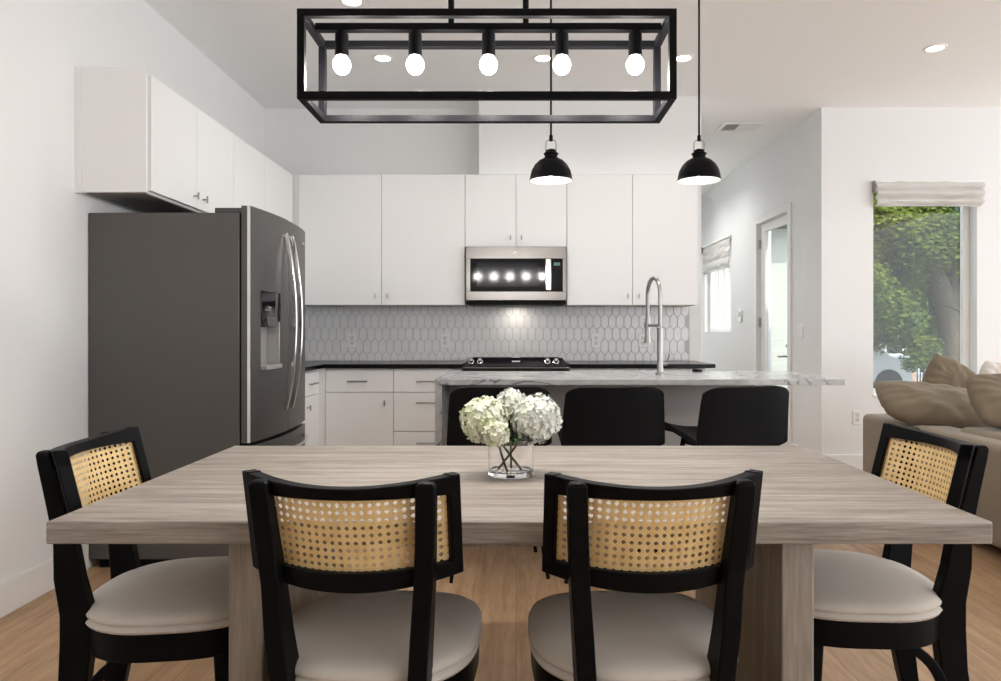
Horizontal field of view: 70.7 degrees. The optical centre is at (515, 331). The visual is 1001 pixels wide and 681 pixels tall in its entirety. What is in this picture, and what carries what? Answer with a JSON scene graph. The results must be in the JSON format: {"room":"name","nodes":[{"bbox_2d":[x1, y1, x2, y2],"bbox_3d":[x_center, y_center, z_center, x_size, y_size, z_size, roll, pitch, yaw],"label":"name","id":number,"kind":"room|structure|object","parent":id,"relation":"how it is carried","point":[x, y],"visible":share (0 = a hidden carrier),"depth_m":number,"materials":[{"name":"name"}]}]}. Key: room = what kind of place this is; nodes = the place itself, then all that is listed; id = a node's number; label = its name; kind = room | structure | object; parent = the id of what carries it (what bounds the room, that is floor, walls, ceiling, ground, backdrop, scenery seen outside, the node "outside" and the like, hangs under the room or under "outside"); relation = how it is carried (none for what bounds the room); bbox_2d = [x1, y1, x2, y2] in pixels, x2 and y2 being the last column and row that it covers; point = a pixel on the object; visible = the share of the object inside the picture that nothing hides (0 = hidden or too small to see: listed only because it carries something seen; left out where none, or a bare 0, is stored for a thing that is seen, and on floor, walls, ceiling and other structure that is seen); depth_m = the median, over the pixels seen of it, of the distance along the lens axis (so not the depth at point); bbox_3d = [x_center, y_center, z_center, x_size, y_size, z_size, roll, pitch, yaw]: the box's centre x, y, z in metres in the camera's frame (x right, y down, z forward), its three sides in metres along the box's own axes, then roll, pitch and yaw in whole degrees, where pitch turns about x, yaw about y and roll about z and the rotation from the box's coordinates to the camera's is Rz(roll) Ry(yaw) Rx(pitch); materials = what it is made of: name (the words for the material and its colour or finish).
{"room":"dining room","nodes":[
{"label":"dining room","id":0,"kind":"room"},
{"bbox_2d":[0,0,264,582],"bbox_3d":[-2.160,-0.355,1.410,0.120,3.030,9.220,0,0,0],"label":"wall","id":1,"kind":"structure","parent":0,"point":[44,223],"depth_m":3.17,"materials":[{"name":"white paint"}]},
{"bbox_2d":[0,544,88,618],"bbox_3d":[-2.092,1.090,0.120,0.016,0.140,6.640,0,0,0],"label":"baseboard","id":2,"kind":"structure","parent":1,"relation":"attached to","point":[17,591],"depth_m":3.01,"materials":[{"name":"white paint"}]},
{"bbox_2d":[75,67,233,212],"bbox_3d":[-1.913,-0.962,3.872,0.374,0.597,1.034,0,0,0],"label":"upper cabinet","id":3,"kind":"object","parent":1,"relation":"attached to","point":[141,146],"visible":0.94,"depth_m":3.40,"materials":[{"name":"white wood"}]},
{"bbox_2d":[234,134,264,210],"bbox_3d":[-1.927,-0.731,4.661,0.341,1.034,0.536,0,0,0],"label":"upper cabinet","id":4,"kind":"object","parent":1,"relation":"attached to","point":[249,163],"visible":0.26,"depth_m":4.63,"materials":[{"name":"white wood"}]},
{"bbox_2d":[265,156,291,221],"bbox_3d":[-1.927,-0.731,5.239,0.341,1.034,0.611,0,0,0],"label":"upper cabinet","id":5,"kind":"object","parent":1,"relation":"attached to","point":[278,181],"visible":0.24,"depth_m":5.21,"materials":[{"name":"white wood"}]},
{"bbox_2d":[265,109,700,361],"bbox_3d":[-0.275,-0.355,8.050,3.650,3.030,4.300,0,0,0],"label":"wall","id":6,"kind":"structure","parent":0,"point":[296,141],"depth_m":5.90,"materials":[{"name":"white paint"}]},
{"bbox_2d":[292,174,388,306],"bbox_3d":[-1.420,-0.731,5.718,0.714,1.035,0.360,0,0,0],"label":"upper cabinet","id":7,"kind":"object","parent":6,"relation":"attached to","point":[340,216],"depth_m":5.57,"materials":[{"name":"white wood"}]},
{"bbox_2d":[382,175,467,306],"bbox_3d":[-0.733,-0.731,5.718,0.658,1.035,0.360,0,0,0],"label":"upper cabinet","id":8,"kind":"object","parent":6,"relation":"attached to","point":[424,250],"visible":0.99,"depth_m":5.57,"materials":[{"name":"white wood"}]},
{"bbox_2d":[305,307,688,359],"bbox_3d":[-0.320,0.013,5.894,3.540,0.449,0.012,0,0,0],"label":"tile backsplash","id":9,"kind":"structure","parent":6,"relation":"attached to","point":[382,333],"depth_m":5.89,"materials":[{"name":"grey tile"}]},
{"bbox_2d":[348,333,355,347],"bbox_3d":[-1.369,0.071,5.883,0.074,0.120,0.008,0,0,0],"label":"wall outlet","id":10,"kind":"object","parent":9,"relation":"attached to","point":[351,336],"visible":1,"depth_m":5.88,"materials":[{"name":"white plastic"}]},
{"bbox_2d":[441,333,448,347],"bbox_3d":[-0.593,0.071,5.883,0.074,0.120,0.008,0,0,0],"label":"wall outlet","id":11,"kind":"object","parent":9,"relation":"attached to","point":[444,336],"visible":1,"depth_m":5.88,"materials":[{"name":"white plastic"}]},
{"bbox_2d":[592,333,599,347],"bbox_3d":[0.668,0.071,5.883,0.074,0.120,0.008,0,0,0],"label":"wall outlet","id":12,"kind":"object","parent":9,"relation":"attached to","point":[595,336],"visible":1,"depth_m":5.88,"materials":[{"name":"white plastic"}]},
{"bbox_2d":[639,333,646,347],"bbox_3d":[1.060,0.071,5.883,0.074,0.120,0.008,0,0,0],"label":"wall outlet","id":13,"kind":"object","parent":9,"relation":"attached to","point":[642,344],"visible":0.78,"depth_m":5.88,"materials":[{"name":"white plastic"}]},
{"bbox_2d":[0,544,1000,680],"bbox_3d":[2.190,1.220,3.500,8.820,0.120,13.400,0,0,0],"label":"floor","id":14,"kind":"structure","parent":0,"point":[505,582],"depth_m":2.81,"materials":[{"name":"brown wood"}]},
{"bbox_2d":[36,426,228,680],"bbox_3d":[-0.924,0.719,1.892,0.537,0.882,0.467,0,0,-7],"label":"dining chair","id":15,"kind":"object","parent":14,"relation":"on","point":[177,609],"visible":0.77,"depth_m":1.72,"materials":[{"name":"black paint"}]},
{"bbox_2d":[85,556,228,634],"bbox_3d":[-0.887,0.690,1.896,0.457,0.060,0.462,0,0,-7],"label":"seat cushion","id":16,"kind":"object","parent":15,"relation":"on","point":[185,596],"depth_m":1.75,"materials":[{"name":"beige fabric"}]},
{"bbox_2d":[89,206,307,566],"bbox_3d":[-1.646,0.270,3.910,0.900,1.780,0.910,0,0,0],"label":"refrigerator","id":17,"kind":"object","parent":14,"relation":"on","point":[197,320],"visible":0.83,"depth_m":3.46,"materials":[{"name":"grey metal"}]},
{"bbox_2d":[302,368,326,445],"bbox_3d":[-1.762,0.718,5.155,0.671,0.885,1.469,0,0,0],"label":"base cabinet","id":18,"kind":"object","parent":14,"relation":"on","point":[311,421],"depth_m":5.13,"materials":[{"name":"white wood"}]},
{"bbox_2d":[305,361,466,371],"bbox_3d":[-1.248,0.255,5.148,1.693,0.030,1.496,0,0,0],"label":"countertop","id":19,"kind":"structure","parent":18,"relation":"on","point":[309,365],"depth_m":5.26,"materials":[{"name":"black stone"}]},
{"bbox_2d":[326,368,393,445],"bbox_3d":[-1.173,0.718,5.574,0.508,0.885,0.646,0,0,0],"label":"base cabinet","id":20,"kind":"object","parent":14,"relation":"on","point":[359,401],"visible":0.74,"depth_m":5.28,"materials":[{"name":"white wood"}]},
{"bbox_2d":[242,469,481,680],"bbox_3d":[-0.317,0.719,1.586,0.467,0.882,0.537,0,0,4],"label":"dining chair","id":21,"kind":"object","parent":14,"relation":"on","point":[367,628],"visible":1,"depth_m":1.39,"materials":[{"name":"black wood"}]},
{"bbox_2d":[292,590,481,680],"bbox_3d":[-0.314,0.690,1.623,0.462,0.060,0.457,0,0,4],"label":"seat cushion","id":22,"kind":"object","parent":21,"relation":"on","point":[339,636],"depth_m":1.54,"materials":[{"name":"beige fabric"}]},
{"bbox_2d":[394,368,462,445],"bbox_3d":[-0.661,0.718,5.574,0.512,0.885,0.646,0,0,0],"label":"base cabinet","id":23,"kind":"object","parent":14,"relation":"on","point":[414,388],"visible":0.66,"depth_m":5.28,"materials":[{"name":"white wood"}]},
{"bbox_2d":[447,386,551,582],"bbox_3d":[-0.098,0.706,3.484,0.495,0.912,0.504,0,0,-7],"label":"bar stool","id":24,"kind":"object","parent":14,"relation":"on","point":[460,397],"visible":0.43,"depth_m":3.26,"materials":[{"name":"black leather"}]},
{"bbox_2d":[463,357,568,370],"bbox_3d":[0.000,0.652,5.542,0.792,0.916,0.687,0,0,0],"label":"gas range","id":25,"kind":"object","parent":14,"relation":"on","point":[475,363],"visible":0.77,"depth_m":5.28,"materials":[{"name":"black metal"}]},
{"bbox_2d":[46,446,991,680],"bbox_3d":[0.007,0.780,1.984,1.998,0.760,0.997,0,0,0],"label":"dining table","id":26,"kind":"object","parent":14,"relation":"on","point":[809,497],"visible":0.75,"depth_m":1.66,"materials":[{"name":"brown wood"}]},
{"bbox_2d":[488,437,533,478],"bbox_3d":[-0.014,0.349,1.975,0.128,0.102,0.128,0,0,0],"label":"glass vase","id":27,"kind":"object","parent":26,"relation":"on","point":[515,460],"visible":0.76,"depth_m":1.92,"materials":[{"name":"clear glass"}]},
{"bbox_2d":[459,395,514,444],"bbox_3d":[-0.080,0.281,1.955,0.155,0.213,0.146,0,0,34],"label":"hydrangea","id":28,"kind":"object","parent":27,"relation":"in","point":[478,415],"visible":0.84,"depth_m":1.92,"materials":[{"name":"white plant"}]},
{"bbox_2d":[481,419,509,452],"bbox_3d":[-0.057,0.311,1.904,0.083,0.153,0.088,0,0,0],"label":"hydrangea","id":29,"kind":"object","parent":27,"relation":"in","point":[494,435],"visible":0.97,"depth_m":1.88,"materials":[{"name":"white plant"}]},
{"bbox_2d":[495,387,525,441],"bbox_3d":[-0.014,0.272,2.007,0.100,0.228,0.098,0,0,0],"label":"hydrangea","id":30,"kind":"object","parent":27,"relation":"in","point":[506,398],"visible":0.56,"depth_m":1.98,"materials":[{"name":"white plant"}]},
{"bbox_2d":[510,392,562,443],"bbox_3d":[0.054,0.276,1.962,0.149,0.216,0.154,0,0,-42],"label":"hydrangea","id":31,"kind":"object","parent":27,"relation":"in","point":[536,417],"visible":0.99,"depth_m":1.92,"materials":[{"name":"white plant"}]},
{"bbox_2d":[569,368,639,370],"bbox_3d":[0.667,0.718,5.574,0.524,0.885,0.646,0,0,0],"label":"base cabinet","id":32,"kind":"object","parent":14,"relation":"on","point":[570,369],"visible":0.12,"depth_m":5.31,"materials":[{"name":"white"}]},
{"bbox_2d":[557,386,664,583],"bbox_3d":[0.438,0.706,3.474,0.495,0.912,0.504,0,0,-6],"label":"bar stool","id":33,"kind":"object","parent":14,"relation":"on","point":[592,415],"visible":0.78,"depth_m":3.25,"materials":[{"name":"black leather"}]},
{"bbox_2d":[435,371,844,554],"bbox_3d":[0.645,0.703,4.050,2.135,0.914,0.760,0,0,0],"label":"kitchen island","id":34,"kind":"object","parent":14,"relation":"on","point":[683,391],"visible":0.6,"depth_m":3.99,"materials":[{"name":"stone"}]},
{"bbox_2d":[644,276,669,374],"bbox_3d":[0.819,-0.042,4.155,0.069,0.576,0.204,0,0,-26],"label":"kitchen faucet","id":35,"kind":"object","parent":34,"relation":"on","point":[647,325],"visible":1,"depth_m":4.09,"materials":[{"name":"silver metal"}]},
{"bbox_2d":[528,469,762,680],"bbox_3d":[0.264,0.719,1.586,0.467,0.882,0.537,0,0,-4],"label":"dining chair","id":36,"kind":"object","parent":14,"relation":"on","point":[639,628],"visible":1,"depth_m":1.39,"materials":[{"name":"black paint"}]},
{"bbox_2d":[528,590,738,680],"bbox_3d":[0.261,0.690,1.623,0.462,0.060,0.457,0,0,-4],"label":"seat cushion","id":37,"kind":"object","parent":36,"relation":"on","point":[638,636],"depth_m":1.54,"materials":[{"name":"beige fabric"}]},
{"bbox_2d":[639,368,705,370],"bbox_3d":[1.181,0.718,5.574,0.496,0.885,0.646,0,0,0],"label":"base cabinet","id":38,"kind":"object","parent":14,"relation":"on","point":[640,369],"visible":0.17,"depth_m":5.31,"materials":[{"name":"white"}]},
{"bbox_2d":[565,361,715,367],"bbox_3d":[0.946,0.255,5.579,1.088,0.030,0.634,0,0,0],"label":"countertop","id":39,"kind":"structure","parent":38,"relation":"on","point":[572,364],"depth_m":5.26,"materials":[{"name":"black stone"}]},
{"bbox_2d":[659,385,788,557],"bbox_3d":[1.015,0.706,3.485,0.495,0.912,0.504,0,0,-17],"label":"bar stool","id":40,"kind":"object","parent":14,"relation":"on","point":[728,415],"visible":0.78,"depth_m":3.26,"materials":[{"name":"black leather"}]},
{"bbox_2d":[814,422,988,680],"bbox_3d":[0.951,0.719,1.964,0.537,0.882,0.467,0,0,3],"label":"dining chair","id":41,"kind":"object","parent":14,"relation":"on","point":[862,601],"visible":0.76,"depth_m":1.80,"materials":[{"name":"black paint"}]},
{"bbox_2d":[814,549,941,622],"bbox_3d":[0.913,0.690,1.965,0.457,0.060,0.462,0,0,3],"label":"seat cushion","id":42,"kind":"object","parent":41,"relation":"on","point":[850,587],"depth_m":1.81,"materials":[{"name":"beige fabric"}]},
{"bbox_2d":[863,414,1000,547],"bbox_3d":[2.940,0.854,3.680,1.020,0.612,2.600,0,0,0],"label":"sofa","id":43,"kind":"object","parent":14,"relation":"on","point":[989,504],"visible":0.29,"depth_m":3.94,"materials":[{"name":"beige fabric"}]},
{"bbox_2d":[875,381,998,428],"bbox_3d":[2.700,0.481,4.481,0.775,0.326,0.393,0,0,6],"label":"cushion","id":44,"kind":"object","parent":43,"relation":"on","point":[909,402],"visible":0.72,"depth_m":4.37,"materials":[{"name":"beige fabric"}]},
{"bbox_2d":[922,354,974,388],"bbox_3d":[2.983,0.362,4.868,0.420,0.412,0.187,0,0,-4],"label":"cushion","id":45,"kind":"object","parent":43,"relation":"on","point":[941,369],"visible":0.45,"depth_m":4.82,"materials":[{"name":"beige fabric"}]},
{"bbox_2d":[960,427,1000,439],"bbox_3d":[2.670,0.629,3.325,0.240,0.162,1.590,0,0,0],"label":"cushion","id":46,"kind":"object","parent":43,"relation":"on","point":[991,433],"depth_m":3.92,"materials":[{"name":"beige fabric"}]},
{"bbox_2d":[965,373,1000,428],"bbox_3d":[2.860,0.405,4.000,0.521,0.328,0.340,0,0,13],"label":"cushion","id":47,"kind":"object","parent":43,"relation":"on","point":[983,390],"visible":1,"depth_m":3.98,"materials":[{"name":"beige fabric"}]},
{"bbox_2d":[978,361,1000,373],"bbox_3d":[3.329,0.386,4.867,0.352,0.372,0.164,0,0,-6],"label":"cushion","id":48,"kind":"object","parent":43,"relation":"on","point":[988,367],"visible":0.2,"depth_m":4.86,"materials":[{"name":"beige fabric"}]},
{"bbox_2d":[144,0,1000,195],"bbox_3d":[2.190,-1.945,3.550,8.820,0.150,13.500,0,0,0],"label":"ceiling","id":49,"kind":"structure","parent":0,"point":[776,63],"depth_m":4.77,"materials":[{"name":"white paint"}]},
{"bbox_2d":[339,0,364,6],"bbox_3d":[-0.926,-1.867,3.980,0.144,0.007,0.144,0,0,0],"label":"recessed light","id":50,"kind":"object","parent":49,"relation":"in","point":[359,3],"visible":1,"depth_m":4.00,"materials":[{"name":"white plastic"}]},
{"bbox_2d":[343,0,360,5],"bbox_3d":[-0.926,-1.867,3.980,0.104,0.001,0.104,0,0,0],"label":"diffuser","id":51,"kind":"object","parent":50,"relation":"attached to","point":[350,2],"depth_m":3.99,"materials":[{"name":"white plastic"}]},
{"bbox_2d":[372,54,393,62],"bbox_3d":[-0.908,-1.867,4.810,0.144,0.007,0.144,0,0,0],"label":"recessed light","id":52,"kind":"object","parent":49,"relation":"in","point":[384,58],"visible":1,"depth_m":4.80,"materials":[{"name":"white plastic"}]},
{"bbox_2d":[375,56,390,60],"bbox_3d":[-0.908,-1.867,4.810,0.104,0.001,0.104,0,0,0],"label":"diffuser","id":53,"kind":"object","parent":52,"relation":"attached to","point":[381,58],"depth_m":4.81,"materials":[{"name":"white plastic"}]},
{"bbox_2d":[297,0,676,123],"bbox_3d":[-0.077,-1.245,1.985,1.010,1.250,0.226,0,0,0],"label":"cage chandelier","id":54,"kind":"object","parent":49,"relation":"hanging from","point":[341,44],"visible":1,"depth_m":1.97,"materials":[{"name":"black metal"}]},
{"bbox_2d":[335,30,348,57],"bbox_3d":[-0.490,-0.811,1.985,0.038,0.070,0.038,0,0,0],"label":"socket","id":55,"kind":"object","parent":54,"relation":"attached to","point":[341,36],"depth_m":1.97,"materials":[{"name":"black metal"}]},
{"bbox_2d":[408,30,421,57],"bbox_3d":[-0.284,-0.811,1.985,0.038,0.070,0.038,0,0,0],"label":"socket","id":56,"kind":"object","parent":54,"relation":"attached to","point":[415,36],"depth_m":1.97,"materials":[{"name":"black metal"}]},
{"bbox_2d":[482,30,494,56],"bbox_3d":[-0.077,-0.811,1.985,0.038,0.070,0.038,0,0,0],"label":"socket","id":57,"kind":"object","parent":54,"relation":"attached to","point":[488,36],"depth_m":1.97,"materials":[{"name":"black metal"}]},
{"bbox_2d":[555,30,568,56],"bbox_3d":[0.129,-0.811,1.985,0.038,0.070,0.038,0,0,0],"label":"socket","id":58,"kind":"object","parent":54,"relation":"attached to","point":[561,36],"depth_m":1.97,"materials":[{"name":"black metal"}]},
{"bbox_2d":[628,30,641,56],"bbox_3d":[0.336,-0.811,1.985,0.038,0.070,0.038,0,0,0],"label":"socket","id":59,"kind":"object","parent":54,"relation":"attached to","point":[635,36],"depth_m":1.97,"materials":[{"name":"black metal"}]},
{"bbox_2d":[533,54,552,62],"bbox_3d":[0.184,-1.867,4.810,0.144,0.007,0.144,0,0,0],"label":"recessed light","id":60,"kind":"object","parent":49,"relation":"in","point":[542,58],"visible":0.91,"depth_m":4.81,"materials":[{"name":"white plastic"}]},
{"bbox_2d":[535,56,549,60],"bbox_3d":[0.184,-1.867,4.810,0.104,0.001,0.104,0,0,0],"label":"diffuser","id":61,"kind":"object","parent":60,"relation":"attached to","point":[540,58],"depth_m":4.81,"materials":[{"name":"white plastic"}]},
{"bbox_2d":[529,0,572,184],"bbox_3d":[0.189,-1.342,3.800,0.235,1.056,0.235,0,0,0],"label":"dome pendant","id":62,"kind":"object","parent":49,"relation":"hanging from","point":[549,170],"visible":1,"depth_m":3.77,"materials":[{"name":"black metal"}]},
{"bbox_2d":[677,54,693,62],"bbox_3d":[1.140,-1.867,4.810,0.144,0.007,0.144,0,0,0],"label":"recessed light","id":63,"kind":"object","parent":49,"relation":"in","point":[681,58],"visible":0.8,"depth_m":4.79,"materials":[{"name":"white plastic"}]},
{"bbox_2d":[677,56,690,60],"bbox_3d":[1.140,-1.867,4.810,0.104,0.001,0.104,0,0,0],"label":"diffuser","id":64,"kind":"object","parent":63,"relation":"attached to","point":[681,58],"depth_m":4.81,"materials":[{"name":"white plastic"}]},
{"bbox_2d":[677,0,721,184],"bbox_3d":[0.987,-1.342,3.800,0.235,1.056,0.235,0,0,0],"label":"dome pendant","id":65,"kind":"object","parent":49,"relation":"hanging from","point":[698,170],"visible":1,"depth_m":3.77,"materials":[{"name":"black metal"}]},
{"bbox_2d":[716,122,764,131],"bbox_3d":[2.040,-1.864,6.420,0.360,0.012,0.260,0,0,0],"label":"ceiling vent","id":66,"kind":"object","parent":49,"relation":"in","point":[727,126],"visible":1,"depth_m":6.41,"materials":[{"name":"white metal"}]},
{"bbox_2d":[923,43,947,52],"bbox_3d":[2.760,-1.867,4.640,0.144,0.007,0.144,0,0,0],"label":"recessed light","id":67,"kind":"object","parent":49,"relation":"in","point":[935,47],"visible":1,"depth_m":4.63,"materials":[{"name":"white plastic"}]},
{"bbox_2d":[926,45,944,50],"bbox_3d":[2.760,-1.867,4.640,0.104,0.001,0.104,0,0,0],"label":"diffuser","id":68,"kind":"object","parent":67,"relation":"attached to","point":[935,48],"depth_m":4.64,"materials":[{"name":"white plastic"}]},
{"bbox_2d":[479,97,699,174],"bbox_3d":[0.584,-1.561,5.750,1.756,0.618,0.300,0,0,0],"label":"wall","id":69,"kind":"structure","parent":0,"point":[662,148],"depth_m":5.60,"materials":[{"name":"white paint"}]},
{"bbox_2d":[465,175,566,247],"bbox_3d":[0.000,-0.960,5.718,0.804,0.576,0.360,0,0,0],"label":"upper cabinet","id":70,"kind":"object","parent":69,"relation":"attached to","point":[500,210],"visible":0.86,"depth_m":5.57,"materials":[{"name":"white wood"}]},
{"bbox_2d":[466,247,565,305],"bbox_3d":[0.002,-0.441,5.689,0.786,0.457,0.417,0,0,0],"label":"microwave","id":71,"kind":"object","parent":70,"relation":"attached to","point":[495,276],"visible":1,"depth_m":5.51,"materials":[{"name":"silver metal"}]},
{"bbox_2d":[564,175,631,306],"bbox_3d":[0.661,-0.731,5.718,0.515,1.035,0.360,0,0,0],"label":"upper cabinet","id":72,"kind":"object","parent":69,"relation":"attached to","point":[599,207],"visible":0.91,"depth_m":5.57,"materials":[{"name":"white wood"}]},
{"bbox_2d":[626,175,697,306],"bbox_3d":[1.179,-0.731,5.718,0.515,1.035,0.360,0,0,0],"label":"upper cabinet","id":73,"kind":"object","parent":69,"relation":"attached to","point":[664,210],"visible":0.83,"depth_m":5.57,"materials":[{"name":"white wood"}]},
{"bbox_2d":[701,114,812,449],"bbox_3d":[2.614,-0.355,8.115,0.140,3.030,4.170,0,0,0],"label":"wall","id":74,"kind":"structure","parent":0,"point":[781,174],"depth_m":7.42,"materials":[{"name":"white paint"}]},
{"bbox_2d":[709,238,730,331],"bbox_3d":[2.629,-0.575,8.920,0.050,1.150,1.160,0,0,0],"label":"window","id":75,"kind":"structure","parent":74,"relation":"in","point":[711,275],"depth_m":9.08,"materials":[{"name":"white paint"}]},
{"bbox_2d":[701,235,730,274],"bbox_3d":[2.527,-0.959,8.923,0.048,0.382,1.206,0,0,0],"label":"roman shade","id":76,"kind":"object","parent":75,"relation":"attached to","point":[716,255],"visible":1,"depth_m":8.88,"materials":[{"name":"grey fabric"}]},
{"bbox_2d":[738,310,741,321],"bbox_3d":[2.533,-0.180,7.970,0.022,0.140,0.110,0,0,0],"label":"light switch","id":77,"kind":"object","parent":74,"relation":"attached to","point":[739,311],"visible":1,"depth_m":7.94,"materials":[{"name":"white plastic"}]},
{"bbox_2d":[754,202,791,445],"bbox_3d":[2.535,-0.020,6.995,0.018,2.360,0.990,0,0,0],"label":"trim","id":78,"kind":"structure","parent":74,"relation":"attached to","point":[787,207],"depth_m":6.56,"materials":[{"name":"white paint"}]},
{"bbox_2d":[759,214,786,445],"bbox_3d":[2.557,0.015,7.000,0.114,2.270,0.840,0,0,0],"label":"door","id":79,"kind":"structure","parent":74,"relation":"in","point":[765,228],"depth_m":7.29,"materials":[{"name":"white paint"}]},
{"bbox_2d":[798,324,803,337],"bbox_3d":[2.539,-0.010,6.290,0.010,0.120,0.120,0,0,0],"label":"light switch","id":80,"kind":"object","parent":74,"relation":"attached to","point":[800,326],"visible":1,"depth_m":6.28,"materials":[{"name":"white plastic"}]},
{"bbox_2d":[813,107,1000,454],"bbox_3d":[4.572,-0.355,5.950,4.056,3.030,0.160,0,0,0],"label":"wall","id":81,"kind":"structure","parent":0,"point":[854,147],"depth_m":5.87,"materials":[{"name":"white paint"}]},
{"bbox_2d":[825,455,862,469],"bbox_3d":[4.572,1.090,5.862,4.056,0.140,0.016,0,0,0],"label":"baseboard","id":82,"kind":"structure","parent":81,"relation":"attached to","point":[856,461],"depth_m":5.85,"materials":[{"name":"white paint"}]},
{"bbox_2d":[853,410,861,424],"bbox_3d":[2.839,0.710,5.866,0.074,0.120,0.008,0,0,0],"label":"wall outlet","id":83,"kind":"object","parent":81,"relation":"attached to","point":[857,414],"visible":1,"depth_m":5.86,"materials":[{"name":"white plastic"}]},
{"bbox_2d":[873,190,968,396],"bbox_3d":[3.408,-0.349,5.940,0.865,1.782,0.160,0,0,0],"label":"window","id":84,"kind":"structure","parent":81,"relation":"attached to","point":[964,210],"depth_m":5.97,"materials":[{"name":"white paint"}]},
{"bbox_2d":[872,180,985,206],"bbox_3d":[3.422,-1.146,5.828,0.911,0.219,0.082,0,0,0],"label":"roman shade","id":85,"kind":"object","parent":81,"relation":"attached to","point":[889,193],"visible":1,"depth_m":5.82,"materials":[{"name":"grey fabric"}]},
{"label":"outside","id":86,"kind":"structure","parent":0,"visible":0},
{"bbox_3d":[15.000,1.535,25.520,50.000,0.050,38.960,0,0,0],"label":"ground","id":87,"kind":"structure","parent":86,"visible":0},
{"bbox_2d":[715,223,874,387],"bbox_3d":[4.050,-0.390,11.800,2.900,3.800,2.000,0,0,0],"label":"neighbouring house","id":88,"kind":"structure","parent":87,"relation":"on","point":[778,235],"depth_m":11.19,"materials":[{"name":"white"}]},
{"bbox_2d":[873,345,912,387],"bbox_3d":[7.755,0.855,18.000,3.870,1.450,1.760,0,0,0],"label":"van","id":89,"kind":"object","parent":87,"relation":"on","point":[886,367],"visible":0.16,"depth_m":17.15,"materials":[{"name":"grey paint"}]},
{"bbox_2d":[880,335,940,374],"bbox_3d":[15.100,0.230,27.500,11.800,2.700,6.000,0,0,0],"label":"house","id":90,"kind":"structure","parent":87,"relation":"on","point":[896,354],"depth_m":24.96,"materials":[{"name":"white"}]},
{"bbox_2d":[873,193,959,372],"bbox_3d":[8.514,-1.556,14.518,3.973,6.674,6.944,0,0,35],"label":"shade tree","id":91,"kind":"object","parent":87,"relation":"on","point":[916,249],"visible":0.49,"depth_m":13.01,"materials":[{"name":"green plant"}]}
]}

